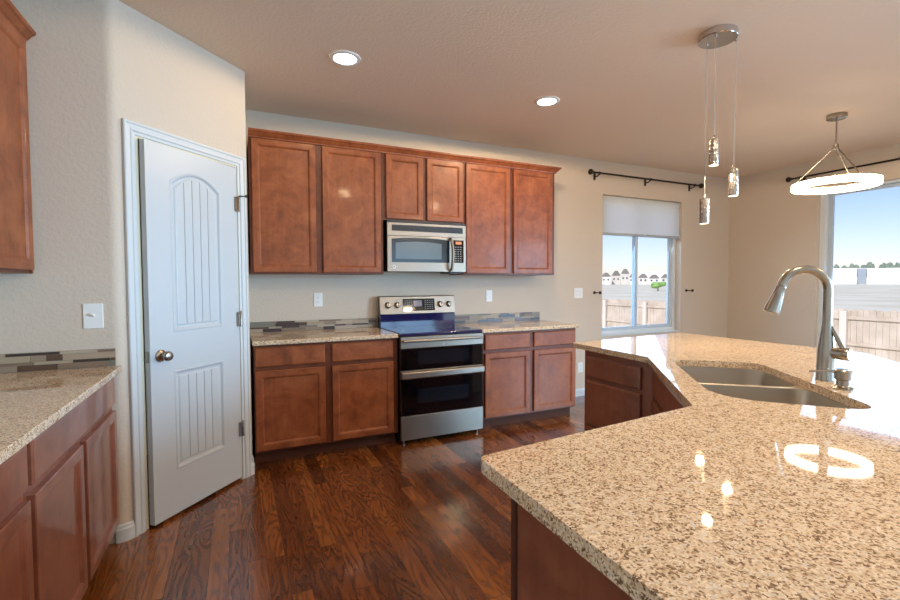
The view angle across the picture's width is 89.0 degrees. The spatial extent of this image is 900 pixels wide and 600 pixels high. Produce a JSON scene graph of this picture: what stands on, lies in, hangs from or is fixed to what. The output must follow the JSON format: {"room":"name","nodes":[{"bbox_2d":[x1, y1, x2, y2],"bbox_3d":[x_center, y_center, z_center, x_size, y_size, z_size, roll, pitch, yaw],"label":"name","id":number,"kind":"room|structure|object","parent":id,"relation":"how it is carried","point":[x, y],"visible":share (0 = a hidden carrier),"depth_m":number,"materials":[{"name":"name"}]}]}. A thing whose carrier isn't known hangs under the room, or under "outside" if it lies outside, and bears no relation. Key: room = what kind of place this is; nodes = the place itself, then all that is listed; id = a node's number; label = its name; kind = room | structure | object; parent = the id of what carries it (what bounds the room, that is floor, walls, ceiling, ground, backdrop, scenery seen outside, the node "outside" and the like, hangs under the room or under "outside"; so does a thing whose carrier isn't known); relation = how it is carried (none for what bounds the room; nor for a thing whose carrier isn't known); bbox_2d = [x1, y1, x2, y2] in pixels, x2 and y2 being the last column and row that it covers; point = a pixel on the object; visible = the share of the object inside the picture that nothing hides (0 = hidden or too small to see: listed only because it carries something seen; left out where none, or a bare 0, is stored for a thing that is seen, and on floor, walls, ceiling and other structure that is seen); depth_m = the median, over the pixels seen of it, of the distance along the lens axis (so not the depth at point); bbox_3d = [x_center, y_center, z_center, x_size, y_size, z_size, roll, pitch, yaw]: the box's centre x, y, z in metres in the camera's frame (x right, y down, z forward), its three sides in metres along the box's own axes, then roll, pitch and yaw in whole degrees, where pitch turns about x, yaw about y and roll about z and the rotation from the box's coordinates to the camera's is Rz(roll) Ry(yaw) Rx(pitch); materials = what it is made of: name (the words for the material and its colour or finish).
{"room":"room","nodes":[
{"label":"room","id":0,"kind":"room"},
{"bbox_2d":[0,0,251,543],"bbox_3d":[-1.780,-0.152,2.859,0.585,2.755,1.861,1,2,18],"label":"wall","id":1,"kind":"structure","parent":0,"point":[92,65],"depth_m":2.26,"materials":[{"name":"beige paint"}]},
{"bbox_2d":[0,14,33,273],"bbox_3d":[-1.906,-0.648,1.637,0.332,1.085,1.000,-1,2,-25],"label":"upper cabinet","id":2,"kind":"object","parent":1,"relation":"attached to","point":[16,220],"visible":1,"depth_m":2.00,"materials":[{"name":"brown wood"}]},
{"bbox_2d":[0,0,35,41],"bbox_3d":[-1.754,-1.210,1.688,0.048,0.056,1.000,-1,2,-25],"label":"crown molding","id":3,"kind":"structure","parent":2,"relation":"attached to","point":[8,10],"depth_m":2.00,"materials":[{"name":"brown wood"}]},
{"bbox_2d":[0,348,115,372],"bbox_3d":[-1.978,0.294,2.184,0.632,0.089,0.010,-1,2,-25],"label":"backsplash","id":4,"kind":"structure","parent":1,"relation":"attached to","point":[69,359],"depth_m":2.21,"materials":[{"name":"beige tile"}]},
{"bbox_2d":[83,303,103,328],"bbox_3d":[-1.769,0.080,2.268,0.082,0.125,0.022,-1,2,-25],"label":"light switch","id":5,"kind":"object","parent":1,"relation":"attached to","point":[92,312],"visible":1,"depth_m":2.27,"materials":[{"name":"white plastic"}]},
{"bbox_2d":[116,520,134,543],"bbox_3d":[-1.678,1.200,2.371,0.024,0.090,0.088,2,3,39],"label":"baseboard","id":6,"kind":"structure","parent":1,"relation":"attached to","point":[125,532],"depth_m":2.36,"materials":[{"name":"grey paint"}]},
{"bbox_2d":[121,118,251,536],"bbox_3d":[-1.573,0.145,2.763,0.134,2.168,0.812,1,2,20],"label":"trim","id":7,"kind":"structure","parent":1,"relation":"attached to","point":[131,131],"depth_m":2.42,"materials":[{"name":"grey paint"}]},
{"bbox_2d":[139,139,247,525],"bbox_3d":[-1.482,0.175,2.761,0.106,2.068,0.693,0,2,17],"label":"door","id":8,"kind":"structure","parent":1,"relation":"in","point":[190,205],"depth_m":2.68,"materials":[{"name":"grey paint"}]},
{"bbox_2d":[251,455,254,474],"bbox_3d":[-1.403,1.168,3.237,0.037,0.086,0.169,-1,2,-25],"label":"baseboard","id":9,"kind":"structure","parent":1,"relation":"attached to","point":[252,462],"depth_m":3.18,"materials":[{"name":"grey paint"}]},
{"bbox_2d":[82,396,584,599],"bbox_3d":[2.135,1.328,1.454,7.734,0.120,7.900,-1,2,-25],"label":"floor","id":10,"kind":"structure","parent":0,"point":[417,519],"depth_m":2.44,"materials":[{"name":"brown wood"}]},
{"bbox_2d":[0,446,34,599],"bbox_3d":[-1.422,0.855,1.018,0.626,0.881,0.500,-1,2,-25],"label":"base cabinet","id":11,"kind":"object","parent":10,"relation":"on","point":[16,549],"visible":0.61,"depth_m":1.27,"materials":[{"name":"brown wood"}]},
{"bbox_2d":[24,378,119,599],"bbox_3d":[-1.753,0.829,1.727,0.626,0.881,1.062,-1,2,-25],"label":"base cabinet","id":12,"kind":"object","parent":10,"relation":"on","point":[73,490],"visible":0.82,"depth_m":1.73,"materials":[{"name":"brown wood"}]},
{"bbox_2d":[0,365,121,464],"bbox_3d":[-1.637,0.380,1.486,0.657,0.032,1.569,-1,2,-25],"label":"countertop","id":13,"kind":"structure","parent":12,"relation":"on","point":[31,402],"depth_m":1.68,"materials":[{"name":"stone"}]},
{"bbox_2d":[251,338,397,462],"bbox_3d":[-1.044,0.748,3.796,1.082,0.881,0.630,-1,2,-25],"label":"base cabinet","id":14,"kind":"object","parent":10,"relation":"on","point":[319,397],"visible":0.88,"depth_m":3.51,"materials":[{"name":"brown wood"}]},
{"bbox_2d":[250,327,397,345],"bbox_3d":[-1.046,0.291,3.770,1.090,0.032,0.645,-1,2,-25],"label":"countertop","id":15,"kind":"structure","parent":14,"relation":"on","point":[348,334],"depth_m":3.62,"materials":[{"name":"stone"}]},
{"bbox_2d":[378,295,484,443],"bbox_3d":[-0.182,0.571,4.133,0.762,1.203,0.699,-1,2,-25],"label":"range","id":16,"kind":"object","parent":10,"relation":"on","point":[440,367],"visible":0.97,"depth_m":3.89,"materials":[{"name":"silver metal"}]},
{"bbox_2d":[381,324,482,336],"bbox_3d":[-0.176,0.268,4.106,0.762,0.024,0.562,-1,2,-25],"label":"cooktop","id":17,"kind":"object","parent":16,"relation":"in","point":[403,330],"depth_m":3.98,"materials":[{"name":"grey"}]},
{"bbox_2d":[483,328,575,426],"bbox_3d":[0.632,0.712,4.576,1.066,0.881,0.630,-1,2,-25],"label":"base cabinet","id":18,"kind":"object","parent":10,"relation":"on","point":[530,374],"visible":0.77,"depth_m":4.29,"materials":[{"name":"brown wood"}]},
{"bbox_2d":[456,320,578,332],"bbox_3d":[0.640,0.255,4.556,1.087,0.032,0.645,-1,2,-25],"label":"countertop","id":19,"kind":"structure","parent":18,"relation":"on","point":[524,325],"depth_m":4.41,"materials":[{"name":"stone"}]},
{"bbox_2d":[511,498,633,599],"bbox_3d":[0.616,0.836,0.793,0.707,0.924,0.822,-1,2,-25],"label":"base cabinet","id":20,"kind":"object","parent":10,"relation":"on","point":[543,566],"visible":0.02,"depth_m":0.88,"materials":[{"name":"brown wood"}]},
{"bbox_2d":[584,350,653,430],"bbox_3d":[1.159,0.762,2.664,0.559,0.924,0.505,-1,2,-25],"label":"base cabinet","id":21,"kind":"object","parent":10,"relation":"on","point":[617,389],"visible":0.27,"depth_m":2.53,"materials":[{"name":"brown wood"}]},
{"bbox_2d":[651,370,684,414],"bbox_3d":[1.139,0.795,1.808,0.522,0.924,0.935,0,2,15],"label":"base cabinet","id":22,"kind":"object","parent":10,"relation":"on","point":[665,400],"visible":0.13,"depth_m":2.01,"materials":[{"name":"brown wood"}]},
{"bbox_2d":[383,220,465,273],"bbox_3d":[-0.259,-0.472,4.221,0.756,0.456,0.440,-1,2,-25],"label":"microwave","id":23,"kind":"object","parent":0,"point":[408,246],"visible":0.99,"depth_m":4.06,"materials":[{"name":"silver metal"}]},
{"bbox_2d":[138,110,729,454],"bbox_3d":[0.492,-0.238,4.909,7.734,2.755,0.150,-1,2,-25],"label":"wall","id":24,"kind":"structure","parent":0,"point":[702,250],"depth_m":5.16,"materials":[{"name":"beige paint"}]},
{"bbox_2d":[250,318,376,332],"bbox_3d":[-1.179,0.219,4.055,1.089,0.089,0.010,-1,2,-25],"label":"backsplash","id":25,"kind":"structure","parent":24,"relation":"attached to","point":[297,325],"depth_m":4.03,"materials":[{"name":"beige tile"}]},
{"bbox_2d":[247,137,383,274],"bbox_3d":[-1.120,-0.742,3.861,1.055,1.050,0.352,-1,2,-25],"label":"upper cabinet","id":26,"kind":"object","parent":24,"relation":"attached to","point":[313,209],"visible":1,"depth_m":3.69,"materials":[{"name":"brown wood"}]},
{"bbox_2d":[314,293,322,306],"bbox_3d":[-1.168,-0.002,4.055,0.076,0.120,0.008,-1,2,-25],"label":"outlet","id":27,"kind":"object","parent":24,"relation":"attached to","point":[318,302],"visible":1,"depth_m":4.05,"materials":[{"name":"white plastic"}]},
{"bbox_2d":[248,127,561,173],"bbox_3d":[-0.267,-1.300,4.221,2.927,0.056,0.382,-1,2,-25],"label":"crown molding","id":28,"kind":"structure","parent":24,"relation":"attached to","point":[252,132],"depth_m":3.92,"materials":[{"name":"brown wood"}]},
{"bbox_2d":[382,153,463,223],"bbox_3d":[-0.289,-0.994,4.239,0.780,0.582,0.352,-1,2,-25],"label":"upper cabinet","id":29,"kind":"object","parent":24,"relation":"attached to","point":[414,188],"visible":0.78,"depth_m":4.07,"materials":[{"name":"brown wood"}]},
{"bbox_2d":[486,290,491,301],"bbox_3d":[0.410,-0.043,4.789,0.072,0.118,0.009,-1,2,-25],"label":"light switch","id":30,"kind":"object","parent":24,"relation":"attached to","point":[488,292],"visible":1,"depth_m":4.79,"materials":[{"name":"white plastic"}]},
{"bbox_2d":[455,312,539,323],"bbox_3d":[0.503,0.184,4.839,1.074,0.089,0.010,-1,2,-25],"label":"backsplash","id":31,"kind":"structure","parent":24,"relation":"attached to","point":[517,316],"depth_m":4.83,"materials":[{"name":"beige tile"}]},
{"bbox_2d":[449,163,553,275],"bbox_3d":[0.536,-0.777,4.632,1.040,1.050,0.352,-1,2,-25],"label":"upper cabinet","id":32,"kind":"object","parent":24,"relation":"attached to","point":[509,212],"visible":0.93,"depth_m":4.46,"materials":[{"name":"brown wood"}]},
{"bbox_2d":[574,288,582,297],"bbox_3d":[1.484,-0.080,5.289,0.125,0.118,0.008,-1,2,-25],"label":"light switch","id":33,"kind":"object","parent":24,"relation":"attached to","point":[578,292],"visible":1,"depth_m":5.29,"materials":[{"name":"white plastic"}]},
{"bbox_2d":[575,388,584,396],"bbox_3d":[2.453,1.058,5.781,3.194,0.086,0.014,-1,2,-25],"label":"baseboard","id":34,"kind":"structure","parent":24,"relation":"attached to","point":[578,392],"depth_m":5.34,"materials":[{"name":"grey paint"}]},
{"bbox_2d":[578,362,582,372],"bbox_3d":[1.520,0.786,5.338,0.076,0.120,0.008,-1,2,-25],"label":"outlet","id":35,"kind":"object","parent":24,"relation":"attached to","point":[580,364],"visible":1,"depth_m":5.33,"materials":[{"name":"white plastic"}]},
{"bbox_2d":[602,237,679,336],"bbox_3d":[2.388,-0.420,5.784,1.345,1.693,0.145,-1,2,-25],"label":"window","id":36,"kind":"structure","parent":24,"relation":"in","point":[634,329],"depth_m":5.91,"materials":[{"name":"white plastic"}]},
{"bbox_2d":[603,196,679,238],"bbox_3d":[2.402,-1.022,5.726,1.337,0.472,0.080,-1,2,-25],"label":"roller shade","id":37,"kind":"object","parent":24,"relation":"attached to","point":[630,217],"visible":0.95,"depth_m":5.70,"materials":[{"name":"fabric"}]},
{"bbox_2d":[588,169,703,190],"bbox_3d":[2.433,-1.461,5.621,1.924,0.098,0.118,-1,2,-25],"label":"curtain rod","id":38,"kind":"object","parent":24,"relation":"attached to","point":[590,171],"visible":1,"depth_m":5.56,"materials":[{"name":"black metal"}]},
{"bbox_2d":[119,0,899,177],"bbox_3d":[2.126,-1.560,1.344,7.734,0.150,7.900,-1,2,-25],"label":"ceiling","id":39,"kind":"structure","parent":0,"point":[628,77],"depth_m":3.08,"materials":[{"name":"beige paint"}]},
{"bbox_2d":[329,50,360,65],"bbox_3d":[-0.666,-1.530,2.905,0.196,0.010,0.196,-1,2,-25],"label":"recessed light","id":40,"kind":"object","parent":39,"relation":"in","point":[340,57],"visible":1,"depth_m":2.90,"materials":[{"name":"white plastic"}]},
{"bbox_2d":[534,96,559,105],"bbox_3d":[0.764,-1.562,3.606,0.196,0.010,0.196,-1,2,-25],"label":"recessed light","id":41,"kind":"object","parent":39,"relation":"in","point":[546,100],"visible":1,"depth_m":3.60,"materials":[{"name":"white plastic"}]},
{"bbox_2d":[697,24,738,223],"bbox_3d":[1.548,-0.992,2.657,0.216,1.082,0.206,-1,2,-25],"label":"pendant light","id":42,"kind":"object","parent":39,"relation":"hanging from","point":[718,36],"visible":1,"depth_m":2.63,"materials":[{"name":"silver metal"}]},
{"bbox_2d":[791,112,882,194],"bbox_3d":[3.316,-1.277,3.936,0.606,0.620,0.606,-1,2,-25],"label":"chandelier","id":43,"kind":"object","parent":39,"relation":"hanging from","point":[869,180],"visible":1,"depth_m":3.91,"materials":[{"name":"silver metal"}]},
{"bbox_2d":[791,174,882,194],"bbox_3d":[3.317,-0.991,3.947,0.604,0.048,0.604,-1,2,-25],"label":"diffuser","id":44,"kind":"object","parent":43,"relation":"attached to","point":[803,187],"depth_m":3.90,"materials":[{"name":"beige"}]},
{"bbox_2d":[481,333,899,599],"bbox_3d":[1.130,0.321,1.695,1.490,0.030,3.534,1,2,21],"label":"countertop","id":45,"kind":"structure","parent":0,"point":[717,496],"depth_m":0.85,"materials":[{"name":"stone"}]},
{"bbox_2d":[679,366,853,408],"bbox_3d":[1.158,0.434,1.763,0.487,0.199,0.883,0,2,16],"label":"sink","id":46,"kind":"object","parent":45,"relation":"in","point":[749,384],"visible":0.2,"depth_m":1.79,"materials":[{"name":"silver metal"}]},
{"bbox_2d":[680,367,793,386],"bbox_3d":[1.200,0.427,1.980,0.379,0.197,0.369,0,2,16],"label":"basin","id":47,"kind":"object","parent":46,"relation":"in","point":[705,376],"depth_m":2.13,"materials":[{"name":"silver metal"}]},
{"bbox_2d":[702,385,850,408],"bbox_3d":[1.105,0.442,1.584,0.409,0.197,0.391,0,2,16],"label":"basin","id":48,"kind":"object","parent":46,"relation":"in","point":[788,395],"depth_m":1.75,"materials":[{"name":"silver metal"}]},
{"bbox_2d":[763,265,853,381],"bbox_3d":[1.357,0.085,1.746,0.278,0.435,0.097,1,2,27],"label":"faucet","id":49,"kind":"object","parent":45,"relation":"on","point":[827,354],"visible":0.98,"depth_m":1.72,"materials":[{"name":"silver metal"}]},
{"bbox_2d":[809,368,855,390],"bbox_3d":[1.336,0.275,1.592,0.131,0.068,0.064,0,2,-1],"label":"soap dispenser","id":50,"kind":"object","parent":45,"relation":"on","point":[843,376],"visible":1,"depth_m":1.58,"materials":[{"name":"silver metal"}]},
{"bbox_2d":[727,143,899,347],"bbox_3d":[5.567,-0.181,3.001,0.150,2.755,7.600,-1,2,-25],"label":"wall","id":51,"kind":"structure","parent":0,"point":[774,230],"depth_m":5.80,"materials":[{"name":"beige paint"}]},
{"bbox_2d":[785,158,899,181],"bbox_3d":[4.759,-1.413,4.361,0.118,0.098,2.844,-1,2,-25],"label":"curtain rod","id":52,"kind":"object","parent":51,"relation":"attached to","point":[788,179],"visible":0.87,"depth_m":5.15,"materials":[{"name":"black metal"}]},
{"bbox_2d":[817,179,899,344],"bbox_3d":[4.978,-0.050,4.318,0.090,2.395,2.575,-1,2,-25],"label":"door","id":53,"kind":"structure","parent":51,"relation":"in","point":[827,210],"depth_m":5.39,"materials":[{"name":"white plastic"}]},
{"label":"outside","id":54,"kind":"structure","parent":0,"visible":0},
{"bbox_2d":[602,283,899,355],"bbox_3d":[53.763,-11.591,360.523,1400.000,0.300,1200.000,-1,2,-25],"label":"field","id":55,"kind":"structure","parent":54,"point":[878,297],"depth_m":76.00,"materials":[{"name":"white snow"}]},
{"bbox_2d":[602,273,610,283],"bbox_3d":[140.071,-19.159,410.868,8.300,10.400,9.800,1,2,19],"label":"house","id":56,"kind":"structure","parent":55,"relation":"on","point":[606,278],"depth_m":406.38,"materials":[{"name":"white"}]},
{"bbox_2d":[612,271,619,283],"bbox_3d":[153.487,-20.671,423.061,7.800,12.400,9.800,1,2,20],"label":"house","id":57,"kind":"structure","parent":55,"relation":"on","point":[615,276],"depth_m":418.77,"materials":[{"name":"beige"}]},
{"bbox_2d":[621,269,628,283],"bbox_3d":[155.062,-20.600,405.392,7.000,13.600,9.800,1,2,21],"label":"house","id":58,"kind":"structure","parent":55,"relation":"on","point":[625,274],"depth_m":401.15,"materials":[{"name":"beige"}]},
{"bbox_2d":[638,274,647,284],"bbox_3d":[157.067,-16.940,372.381,7.400,8.800,9.800,1,2,23],"label":"house","id":59,"kind":"structure","parent":55,"relation":"on","point":[643,279],"depth_m":368.03,"materials":[{"name":"beige"}]},
{"bbox_2d":[640,271,666,283],"bbox_3d":[208.775,-22.660,463.679,30.400,12.900,18.400,1,2,24],"label":"warehouse","id":60,"kind":"structure","parent":55,"relation":"on","point":[659,274],"depth_m":456.01,"materials":[{"name":"white metal"}]},
{"bbox_2d":[649,275,658,284],"bbox_3d":[164.574,-16.440,369.146,8.400,8.000,9.800,1,2,24],"label":"house","id":61,"kind":"structure","parent":55,"relation":"on","point":[653,278],"depth_m":365.08,"materials":[{"name":"white"}]},
{"bbox_2d":[650,282,665,290],"bbox_3d":[49.637,-3.239,109.042,3.504,2.294,3.088,1,2,24],"label":"tree","id":62,"kind":"object","parent":55,"relation":"on","point":[656,285],"visible":0.99,"depth_m":108.30,"materials":[{"name":"green plant"}]},
{"bbox_2d":[661,274,666,284],"bbox_3d":[172.535,-16.526,365.489,8.200,8.400,9.800,1,2,25],"label":"house","id":63,"kind":"structure","parent":55,"relation":"on","point":[664,277],"depth_m":361.70,"materials":[{"name":"beige"}]},
{"bbox_2d":[602,299,899,362],"bbox_3d":[8.649,0.739,19.661,0.160,1.460,28.311,-1,2,-25],"label":"wooden fence","id":64,"kind":"object","parent":55,"relation":"on","point":[883,339],"visible":0.24,"depth_m":13.29,"materials":[{"name":"brown wood"}]},
{"bbox_2d":[833,268,856,283],"bbox_3d":[299.337,-18.007,347.517,14.000,11.900,18.400,2,3,41],"label":"warehouse","id":65,"kind":"structure","parent":55,"relation":"on","point":[840,275],"depth_m":340.54,"materials":[{"name":"white metal"}]},
{"bbox_2d":[849,263,859,276],"bbox_3d":[333.722,-21.870,378.021,7.019,17.057,5.501,2,3,41],"label":"tree","id":66,"kind":"object","parent":55,"relation":"on","point":[851,264],"visible":0.34,"depth_m":376.67,"materials":[{"name":"green plant"}]},
{"bbox_2d":[857,268,866,283],"bbox_3d":[322.805,-18.618,358.822,5.400,12.100,18.400,2,3,42],"label":"warehouse","id":67,"kind":"structure","parent":55,"relation":"on","point":[861,279],"depth_m":352.21,"materials":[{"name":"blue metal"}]},
{"bbox_2d":[866,262,874,274],"bbox_3d":[341.476,-22.092,371.994,6.844,17.911,6.390,2,3,43],"label":"tree","id":68,"kind":"object","parent":55,"relation":"on","point":[869,264],"visible":0.41,"depth_m":371.01,"materials":[{"name":"green plant"}]},
{"bbox_2d":[867,268,899,283],"bbox_3d":[317.615,-17.232,330.934,23.900,11.500,18.400,2,3,44],"label":"warehouse","id":69,"kind":"structure","parent":55,"relation":"on","point":[874,275],"depth_m":326.53,"materials":[{"name":"white metal"}]},
{"bbox_2d":[884,262,894,267],"bbox_3d":[349.489,-21.532,364.098,6.803,17.342,6.528,2,3,44],"label":"tree","id":70,"kind":"object","parent":55,"relation":"on","point":[888,265],"visible":0.34,"depth_m":363.03,"materials":[{"name":"green plant"}]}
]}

